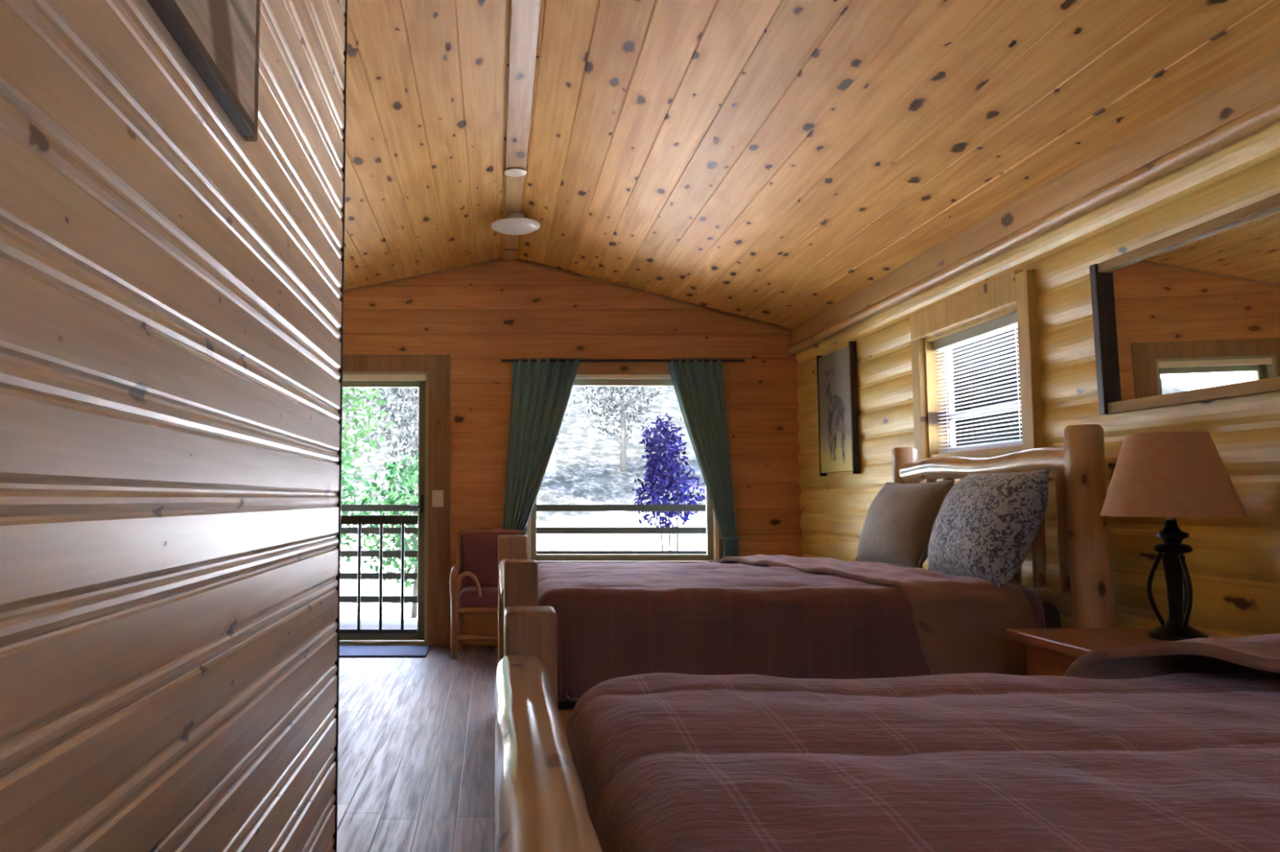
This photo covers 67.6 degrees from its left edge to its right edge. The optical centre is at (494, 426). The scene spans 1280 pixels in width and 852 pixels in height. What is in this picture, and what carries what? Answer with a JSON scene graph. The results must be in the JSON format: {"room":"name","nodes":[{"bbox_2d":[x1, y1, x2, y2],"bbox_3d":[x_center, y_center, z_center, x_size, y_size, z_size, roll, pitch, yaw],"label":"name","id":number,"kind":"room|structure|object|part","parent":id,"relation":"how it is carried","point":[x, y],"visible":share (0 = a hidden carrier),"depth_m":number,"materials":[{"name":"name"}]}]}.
{"room":"hotel room","nodes":[
{"label":"hotel room","id":0,"kind":"room"},
{"bbox_2d":[0,0,345,851],"bbox_3d":[-0.519,-0.270,0.796,0.100,2.880,4.146,0,-4,0],"label":"wall partition","id":1,"kind":"structure","parent":0,"point":[171,280],"depth_m":1.33,"materials":[{"name":"brown wood"}]},
{"bbox_2d":[146,0,260,141],"bbox_3d":[-0.456,-0.938,1.350,0.026,0.742,0.897,0,-4,0],"label":"wall picture","id":2,"kind":"object","parent":1,"relation":"attached to","point":[220,38],"visible":1,"depth_m":1.56,"materials":[{"name":"brown wood"}]},
{"bbox_3d":[-0.458,-0.949,1.347,0.022,0.720,0.880,0,-4,0],"label":"panel","id":3,"kind":"part","parent":2,"relation":"part of","materials":[{"name":"brown wood"}]},
{"bbox_2d":[333,0,347,851],"bbox_3d":[-0.517,-0.097,2.870,0.104,2.815,0.016,0,-4,0],"label":"trim","id":4,"kind":"structure","parent":1,"relation":"attached to","point":[344,131],"depth_m":2.85,"materials":[{"name":"brown wood"}]},
{"bbox_2d":[337,645,497,851],"bbox_3d":[0.120,1.360,2.804,4.640,0.100,8.600,0,-4,0],"label":"floor","id":5,"kind":"structure","parent":0,"point":[416,760],"depth_m":4.03,"materials":[{"name":"brown wood"}]},
{"bbox_2d":[339,645,430,657],"bbox_3d":[-0.927,1.603,6.697,0.905,0.014,0.440,0,-4,0],"label":"door mat","id":6,"kind":"object","parent":5,"relation":"on","point":[344,651],"visible":0.56,"depth_m":6.67,"materials":[{"name":"blue fabric"}]},
{"bbox_2d":[449,528,527,659],"bbox_3d":[-0.020,1.173,6.678,0.581,0.875,0.528,0,-4,0],"label":"armchair","id":7,"kind":"object","parent":5,"relation":"on","point":[476,569],"visible":0.46,"depth_m":6.78,"materials":[{"name":"red fabric"}]},
{"bbox_3d":[-0.275,1.339,6.436,0.055,0.500,0.055,0,-4,0],"label":"leg","id":8,"kind":"part","parent":7,"relation":"part of","materials":[{"name":"brown wood"}]},
{"bbox_3d":[-0.272,1.074,6.661,0.054,0.186,0.475,0,-4,3],"label":"armrest","id":9,"kind":"part","parent":7,"relation":"part of","materials":[{"name":"brown wood"}]},
{"bbox_3d":[-0.255,1.203,6.862,0.050,0.843,0.157,0,-4,0],"label":"post","id":10,"kind":"part","parent":7,"relation":"part of","materials":[{"name":"brown wood"}]},
{"bbox_3d":[-0.020,1.259,6.442,0.510,0.046,0.046,0,-4,0],"label":"rail","id":11,"kind":"part","parent":7,"relation":"part of","materials":[{"name":"brown wood"}]},
{"bbox_2d":[459,586,497,607],"bbox_3d":[-0.020,1.206,6.627,0.450,0.125,0.380,0,-4,0],"label":"seat cushion","id":12,"kind":"object","parent":7,"relation":"on","point":[469,596],"depth_m":6.44,"materials":[{"name":"red fabric"}]},
{"bbox_2d":[462,532,519,587],"bbox_3d":[-0.020,0.985,6.859,0.430,0.419,0.146,0,-4,0],"label":"cushion","id":13,"kind":"object","parent":7,"relation":"on","point":[479,549],"depth_m":6.82,"materials":[{"name":"red fabric"}]},
{"bbox_3d":[-0.020,0.786,6.940,0.486,0.064,0.046,0,-4,0],"label":"crest rail","id":14,"kind":"part","parent":7,"relation":"part of","materials":[{"name":"brown wood"}]},
{"bbox_2d":[494,606,601,851],"bbox_3d":[1.075,0.500,1.070,2.151,1.352,1.754,0,-4,0],"label":"bed","id":15,"kind":"object","parent":5,"relation":"on","point":[541,806],"visible":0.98,"depth_m":1.16,"materials":[{"name":"wood"}]},
{"bbox_3d":[0.072,0.802,1.874,0.104,0.868,0.104,0,-4,0],"label":"footboard post","id":16,"kind":"part","parent":15,"relation":"part of","materials":[{"name":"brown wood"}]},
{"bbox_2d":[565,633,1279,851],"bbox_3d":[1.057,0.552,1.005,1.962,0.481,1.591,0,-4,0],"label":"comforter","id":17,"kind":"object","parent":15,"relation":"on","point":[1171,746],"visible":0.92,"depth_m":1.15,"materials":[{"name":"red fabric"}]},
{"bbox_2d":[497,424,1115,733],"bbox_3d":[1.094,0.732,4.082,2.154,1.352,1.697,0,-4,0],"label":"bed","id":18,"kind":"object","parent":5,"relation":"on","point":[1086,594],"visible":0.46,"depth_m":3.33,"materials":[{"name":"wood"}]},
{"bbox_3d":[0.072,0.671,4.111,0.107,0.095,1.420,0,-4,0],"label":"footboard rail","id":19,"kind":"part","parent":18,"relation":"part of","materials":[{"name":"brown wood"}]},
{"bbox_3d":[0.092,1.015,4.836,0.150,0.900,0.150,0,-4,0],"label":"footboard post","id":20,"kind":"part","parent":18,"relation":"part of","materials":[{"name":"brown wood"}]},
{"bbox_3d":[0.092,0.915,3.340,0.120,0.868,0.120,0,-4,0],"label":"footboard post","id":21,"kind":"part","parent":18,"relation":"part of","materials":[{"name":"brown wood"}]},
{"bbox_3d":[1.100,1.048,3.309,2.000,0.103,0.105,0,-4,0],"label":"rail","id":22,"kind":"part","parent":18,"relation":"part of","materials":[{"name":"brown wood"}]},
{"bbox_2d":[537,554,1046,702],"bbox_3d":[1.075,0.803,4.051,1.937,0.437,1.609,0,-4,0],"label":"comforter","id":23,"kind":"object","parent":18,"relation":"on","point":[785,616],"visible":0.78,"depth_m":3.31,"materials":[{"name":"red fabric"}]},
{"bbox_2d":[854,480,954,568],"bbox_3d":[1.901,0.455,4.397,0.258,0.395,0.610,0,-4,-3],"label":"throw pillow","id":24,"kind":"object","parent":23,"relation":"on","point":[900,521],"visible":0.89,"depth_m":4.24,"materials":[{"name":"beige fabric"}]},
{"bbox_2d":[928,468,1050,588],"bbox_3d":[1.899,0.388,3.661,0.305,0.422,0.668,0,-4,3],"label":"throw pillow","id":25,"kind":"object","parent":23,"relation":"on","point":[986,526],"visible":0.95,"depth_m":3.43,"materials":[{"name":"grey fabric"}]},
{"bbox_3d":[2.100,0.785,4.774,0.143,1.352,0.142,0,-4,0],"label":"headboard post","id":26,"kind":"part","parent":18,"relation":"part of","materials":[{"name":"brown wood"}]},
{"bbox_3d":[2.100,0.181,4.098,0.106,0.122,1.446,0,-4,0],"label":"headboard rail","id":27,"kind":"part","parent":18,"relation":"part of","materials":[{"name":"brown wood"}]},
{"bbox_3d":[2.100,0.704,4.057,0.093,0.113,1.445,0,-4,0],"label":"headboard rail","id":28,"kind":"part","parent":18,"relation":"part of","materials":[{"name":"brown wood"}]},
{"bbox_3d":[1.115,0.844,4.047,1.870,0.320,1.380,0,-4,0],"label":"mattress","id":29,"kind":"part","parent":18,"relation":"part of","materials":[{"name":"fabric"}]},
{"bbox_3d":[2.100,0.672,3.307,0.141,1.352,0.142,0,-4,0],"label":"headboard post","id":30,"kind":"part","parent":18,"relation":"part of","materials":[{"name":"brown wood"}]},
{"bbox_2d":[1004,628,1233,676],"bbox_3d":[1.936,0.964,2.689,0.588,0.672,0.670,0,-4,0],"label":"nightstand","id":31,"kind":"object","parent":5,"relation":"on","point":[1050,651],"visible":0.08,"depth_m":2.85,"materials":[{"name":"brown wood"}]},
{"bbox_3d":[1.685,0.815,2.695,0.020,0.200,0.530,0,-4,0],"label":"drawer","id":32,"kind":"part","parent":31,"relation":"part of","materials":[{"name":"brown wood"}]},
{"bbox_2d":[1100,431,1247,641],"bbox_3d":[2.045,0.330,2.843,0.362,0.615,0.362,0,-4,0],"label":"table lamp","id":33,"kind":"object","parent":31,"relation":"on","point":[1171,476],"visible":0.98,"depth_m":2.77,"materials":[{"name":"fabric"}]},
{"bbox_2d":[1165,517,1177,520],"bbox_3d":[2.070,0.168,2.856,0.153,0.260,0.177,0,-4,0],"label":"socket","id":34,"kind":"object","parent":33,"relation":"attached to","point":[1166,518],"depth_m":2.84,"materials":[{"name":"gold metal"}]},
{"bbox_3d":[2.045,0.432,2.835,0.100,0.310,0.100,0,-4,0],"label":"stem","id":35,"kind":"part","parent":33,"relation":"part of","materials":[{"name":"brown metal"}]},
{"bbox_3d":[2.045,0.148,2.857,0.362,0.250,0.362,0,-4,0],"label":"lamp shade","id":36,"kind":"part","parent":33,"relation":"part of","materials":[{"name":"beige fabric"}]},
{"bbox_2d":[342,257,803,645],"bbox_3d":[0.110,0.171,7.178,4.460,2.983,0.140,0,-4,0],"label":"wall","id":37,"kind":"structure","parent":0,"point":[481,316],"depth_m":7.17,"materials":[{"name":"brown wood"}]},
{"bbox_2d":[339,354,450,646],"bbox_3d":[-0.943,0.550,7.138,1.215,2.180,0.162,0,-4,0],"label":"door","id":38,"kind":"structure","parent":37,"relation":"in","point":[429,373],"depth_m":7.09,"materials":[{"name":"brown wood"}]},
{"bbox_2d":[339,515,417,633],"bbox_3d":[-0.969,1.113,7.077,0.778,0.880,0.026,0,-4,0],"label":"grille","id":39,"kind":"object","parent":38,"relation":"attached to","point":[359,520],"depth_m":7.08,"materials":[{"name":"black metal"}]},
{"bbox_3d":[-0.960,0.626,7.141,0.870,1.970,0.035,0,-4,0],"label":"storm frame","id":40,"kind":"part","parent":38,"relation":"part of","materials":[{"name":"brown wood"}]},
{"bbox_3d":[-0.588,0.588,7.106,0.095,0.140,0.039,0,-4,0],"label":"handle","id":41,"kind":"part","parent":38,"relation":"part of","materials":[{"name":"black metal"}]},
{"bbox_2d":[431,490,443,506],"bbox_3d":[-0.427,0.544,7.051,0.084,0.124,0.016,0,-4,0],"label":"light switch","id":42,"kind":"object","parent":38,"relation":"attached to","point":[437,495],"visible":1,"depth_m":7.05,"materials":[{"name":"beige plastic"}]},
{"bbox_2d":[462,633,497,645],"bbox_3d":[0.985,1.587,6.991,2.610,0.090,0.015,0,-4,0],"label":"baseboard","id":43,"kind":"structure","parent":37,"relation":"attached to","point":[464,642],"depth_m":6.98,"materials":[{"name":"brown wood"}]},
{"bbox_2d":[343,257,791,332],"bbox_3d":[0.095,-1.004,7.191,4.396,0.598,0.024,0,-4,0],"label":"trim","id":44,"kind":"structure","parent":37,"relation":"attached to","point":[500,259],"depth_m":7.19,"materials":[{"name":"brown wood"}]},
{"bbox_2d":[501,359,744,362],"bbox_3d":[0.965,-0.491,7.089,1.830,0.022,0.022,0,-4,0],"label":"curtain rod","id":45,"kind":"object","parent":37,"relation":"attached to","point":[502,360],"visible":1,"depth_m":7.08,"materials":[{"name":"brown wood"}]},
{"bbox_2d":[502,358,579,533],"bbox_3d":[0.336,0.311,7.027,0.611,1.641,0.095,0,-4,0],"label":"curtain","id":46,"kind":"object","parent":45,"relation":"hanging from","point":[540,393],"visible":0.75,"depth_m":7.04,"materials":[{"name":"green fabric"}]},
{"bbox_2d":[667,358,740,558],"bbox_3d":[1.565,0.311,7.027,0.532,1.641,0.095,0,-4,0],"label":"curtain","id":47,"kind":"object","parent":45,"relation":"hanging from","point":[699,387],"visible":0.96,"depth_m":7.04,"materials":[{"name":"green fabric"}]},
{"bbox_2d":[524,362,731,564],"bbox_3d":[0.960,0.320,7.141,1.640,1.620,0.190,0,-4,0],"label":"window","id":48,"kind":"structure","parent":37,"relation":"in","point":[588,374],"depth_m":7.12,"materials":[{"name":"beige paint"}]},
{"bbox_3d":[0.960,1.025,7.047,1.560,0.030,0.110,0,-4,0],"label":"sill","id":49,"kind":"part","parent":48,"relation":"part of","materials":[{"name":"brown wood"}]},
{"bbox_2d":[343,0,1279,328],"bbox_3d":[0.120,-1.375,3.165,4.740,0.777,9.000,0,-4,0],"label":"ceiling","id":50,"kind":"structure","parent":0,"point":[771,162],"depth_m":3.97,"materials":[{"name":"brown wood"}]},
{"bbox_2d":[503,177,524,259],"bbox_3d":[0.115,-1.354,6.283,0.100,0.016,1.880,0,-4,0],"label":"trim","id":51,"kind":"structure","parent":50,"relation":"attached to","point":[513,191],"depth_m":5.87,"materials":[{"name":"brown wood"}]},
{"bbox_2d":[491,213,540,235],"bbox_3d":[0.135,-1.306,6.068,0.316,0.108,0.316,0,-4,0],"label":"ceiling light","id":52,"kind":"object","parent":50,"relation":"attached to","point":[515,224],"visible":1,"depth_m":6.00,"materials":[{"name":"glass"}]},
{"bbox_2d":[505,0,541,177],"bbox_3d":[0.115,-1.673,2.095,0.110,0.023,6.520,0,-4,0],"label":"ceiling beam","id":53,"kind":"structure","parent":50,"relation":"attached to","point":[525,14],"depth_m":4.06,"materials":[{"name":"brown wood"}]},
{"bbox_2d":[504,168,526,177],"bbox_3d":[0.115,-1.411,5.244,0.124,0.014,0.124,0,-4,0],"label":"smoke detector","id":54,"kind":"object","parent":53,"relation":"attached to","point":[513,172],"visible":1,"depth_m":5.22,"materials":[{"name":"beige paint"}]},
{"bbox_2d":[795,120,1279,638],"bbox_3d":[2.365,0.077,2.953,0.150,2.520,8.500,0,-4,0],"label":"wall","id":55,"kind":"structure","parent":0,"point":[1233,565],"depth_m":3.48,"materials":[{"name":"brown wood"}]},
{"bbox_2d":[816,341,859,475],"bbox_3d":[2.269,-0.095,6.242,0.042,0.840,0.617,0,-4,0],"label":"wall picture","id":56,"kind":"object","parent":55,"relation":"attached to","point":[837,371],"visible":1,"depth_m":6.18,"materials":[{"name":"brown wood"}]},
{"bbox_3d":[2.269,-0.072,6.542,0.042,0.840,0.015,0,-4,0],"label":"frame","id":57,"kind":"part","parent":56,"relation":"part of","materials":[{"name":"brown wood"}]},
{"bbox_3d":[2.269,-0.118,5.946,0.042,0.840,0.022,0,-4,0],"label":"frame","id":58,"kind":"part","parent":56,"relation":"part of","materials":[{"name":"brown wood"}]},
{"bbox_2d":[910,269,1044,461],"bbox_3d":[2.345,-0.208,4.522,0.190,0.870,1.125,0,-4,0],"label":"window","id":59,"kind":"structure","parent":55,"relation":"in","point":[1015,291],"depth_m":4.54,"materials":[{"name":"brown wood"}]},
{"bbox_2d":[933,311,1022,453],"bbox_3d":[2.342,-0.183,4.520,0.045,0.600,0.895,0,-4,0],"label":"window blind","id":60,"kind":"object","parent":59,"relation":"attached to","point":[1001,325],"visible":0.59,"depth_m":4.52,"materials":[{"name":"white plastic"}]},
{"bbox_3d":[2.326,-0.147,4.851,0.003,0.560,0.003,0,-4,0],"label":"ladder cord","id":61,"kind":"part","parent":60,"relation":"part of","materials":[{"name":"white fabric"}]},
{"bbox_3d":[2.340,0.107,4.498,0.030,0.018,0.889,0,-4,0],"label":"rail","id":62,"kind":"part","parent":60,"relation":"part of","materials":[{"name":"white plastic"}]},
{"bbox_3d":[2.326,-0.199,4.188,0.003,0.560,0.003,3,-5,-30],"label":"ladder cord","id":63,"kind":"part","parent":60,"relation":"part of","materials":[{"name":"white fabric"}]},
{"bbox_3d":[2.395,-0.183,4.520,0.030,0.600,0.905,0,-4,0],"label":"sash","id":64,"kind":"part","parent":59,"relation":"part of","materials":[{"name":"white plastic"}]},
{"bbox_3d":[2.394,-0.183,4.520,0.004,0.540,0.845,0,-4,0],"label":"pane","id":65,"kind":"part","parent":59,"relation":"part of","materials":[{"name":"clear glass"}]},
{"bbox_2d":[787,48,1279,355],"bbox_3d":[2.275,-0.974,2.984,0.090,0.220,8.400,0,-4,0],"label":"trim","id":66,"kind":"structure","parent":55,"relation":"attached to","point":[1247,102],"depth_m":3.58,"materials":[{"name":"brown wood"}]},
{"bbox_2d":[1088,193,1279,414],"bbox_3d":[2.254,-0.368,2.897,0.047,0.560,1.220,-1,-4,0],"label":"wall mirror","id":67,"kind":"object","parent":55,"relation":"attached to","point":[1191,315],"visible":1,"depth_m":3.04,"materials":[{"name":"brown mirror"}]},
{"bbox_3d":[2.253,-0.322,3.488,0.045,0.560,0.035,-1,-4,0],"label":"frame","id":68,"kind":"part","parent":67,"relation":"part of","materials":[{"name":"brown wood"}]},
{"label":"outside","id":69,"kind":"structure","parent":0,"visible":0},
{"bbox_2d":[339,620,417,629],"bbox_3d":[0.500,1.771,7.882,13.000,0.100,1.510,0,-4,0],"label":"deck","id":70,"kind":"object","parent":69,"point":[344,624],"depth_m":8.31,"materials":[{"name":"white"}]},
{"bbox_2d":[339,504,706,603],"bbox_3d":[0.500,1.221,8.551,11.000,1.100,0.090,0,-4,0],"label":"deck railing","id":71,"kind":"object","parent":70,"relation":"on","point":[344,553],"visible":0.02,"depth_m":8.55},
{"bbox_3d":[0.500,1.570,8.524,11.000,0.060,0.040,0,-4,0],"label":"rail","id":72,"kind":"part","parent":71,"relation":"part of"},
{"bbox_3d":[0.500,1.361,8.541,11.000,0.060,0.040,0,-4,0],"label":"rail","id":73,"kind":"part","parent":71,"relation":"part of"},
{"bbox_3d":[0.500,1.161,8.556,11.000,0.060,0.040,0,-4,0],"label":"rail","id":74,"kind":"part","parent":71,"relation":"part of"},
{"bbox_3d":[0.500,0.952,8.572,11.000,0.060,0.040,0,-4,0],"label":"rail","id":75,"kind":"part","parent":71,"relation":"part of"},
{"bbox_3d":[0.500,0.748,8.588,11.000,0.060,0.040,0,-4,0],"label":"rail","id":76,"kind":"part","parent":71,"relation":"part of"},
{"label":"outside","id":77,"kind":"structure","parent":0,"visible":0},
{"bbox_2d":[339,386,706,620],"bbox_3d":[4.000,-1.312,28.886,52.000,10.863,40.000,0,-4,0],"label":"outdoor backdrop","id":78,"kind":"structure","parent":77,"point":[584,466],"depth_m":28.96,"materials":[{"name":"white"}]},
{"bbox_2d":[340,426,371,572],"bbox_3d":[-2.751,1.299,12.305,2.100,3.088,2.030,-3,-6,37],"label":"leafy tree","id":79,"kind":"object","parent":78,"relation":"on","point":[348,487],"visible":0.03,"depth_m":12.29,"materials":[{"name":"green plant"}]},
{"bbox_2d":[342,387,395,486],"bbox_3d":[-3.681,0.331,18.492,3.025,5.969,3.088,-2,-5,22],"label":"leafy tree","id":80,"kind":"object","parent":78,"relation":"on","point":[357,399],"visible":0.11,"depth_m":18.59,"materials":[{"name":"green plant"}]},
{"bbox_2d":[356,453,418,618],"bbox_3d":[-1.150,1.638,13.312,1.635,2.565,1.638,0,-4,0],"label":"leafy tree","id":81,"kind":"object","parent":78,"relation":"on","point":[413,500],"visible":0.35,"depth_m":13.18,"materials":[{"name":"green plant"}]},
{"bbox_2d":[360,387,418,493],"bbox_3d":[-1.659,0.433,23.027,3.209,6.464,3.195,2,-5,-21],"label":"leafy tree","id":82,"kind":"object","parent":78,"relation":"on","point":[401,436],"visible":0.18,"depth_m":22.79,"materials":[{"name":"grey plant"}]},
{"bbox_2d":[555,395,576,443],"bbox_3d":[1.077,-0.475,28.674,2.836,5.341,2.867,0,-4,0],"label":"leafy tree","id":83,"kind":"object","parent":78,"relation":"on","point":[574,402],"visible":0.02,"depth_m":28.42,"materials":[{"name":"grey plant"}]},
{"bbox_2d":[577,386,670,472],"bbox_3d":[3.949,-0.814,29.606,2.684,5.361,2.693,3,-5,-36],"label":"leafy tree","id":84,"kind":"object","parent":78,"relation":"on","point":[624,407],"visible":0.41,"depth_m":29.50,"materials":[{"name":"grey plant"}]},
{"bbox_3d":[3.949,-1.474,29.657,2.684,4.035,2.693,3,-5,-36],"label":"crown","id":85,"kind":"part","parent":84,"relation":"part of","materials":[{"name":"grey plant"}]},
{"bbox_2d":[631,412,705,550],"bbox_3d":[1.667,1.067,8.992,0.725,2.435,0.731,0,-4,0],"label":"tree","id":86,"kind":"object","parent":78,"relation":"on","point":[658,475],"visible":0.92,"depth_m":8.98,"materials":[{"name":"purple plant"}]},
{"bbox_3d":[1.660,1.434,8.975,0.212,1.701,0.045,0,-4,0],"label":"stem","id":87,"kind":"part","parent":86,"relation":"part of","materials":[{"name":"grey plant"}]}
]}

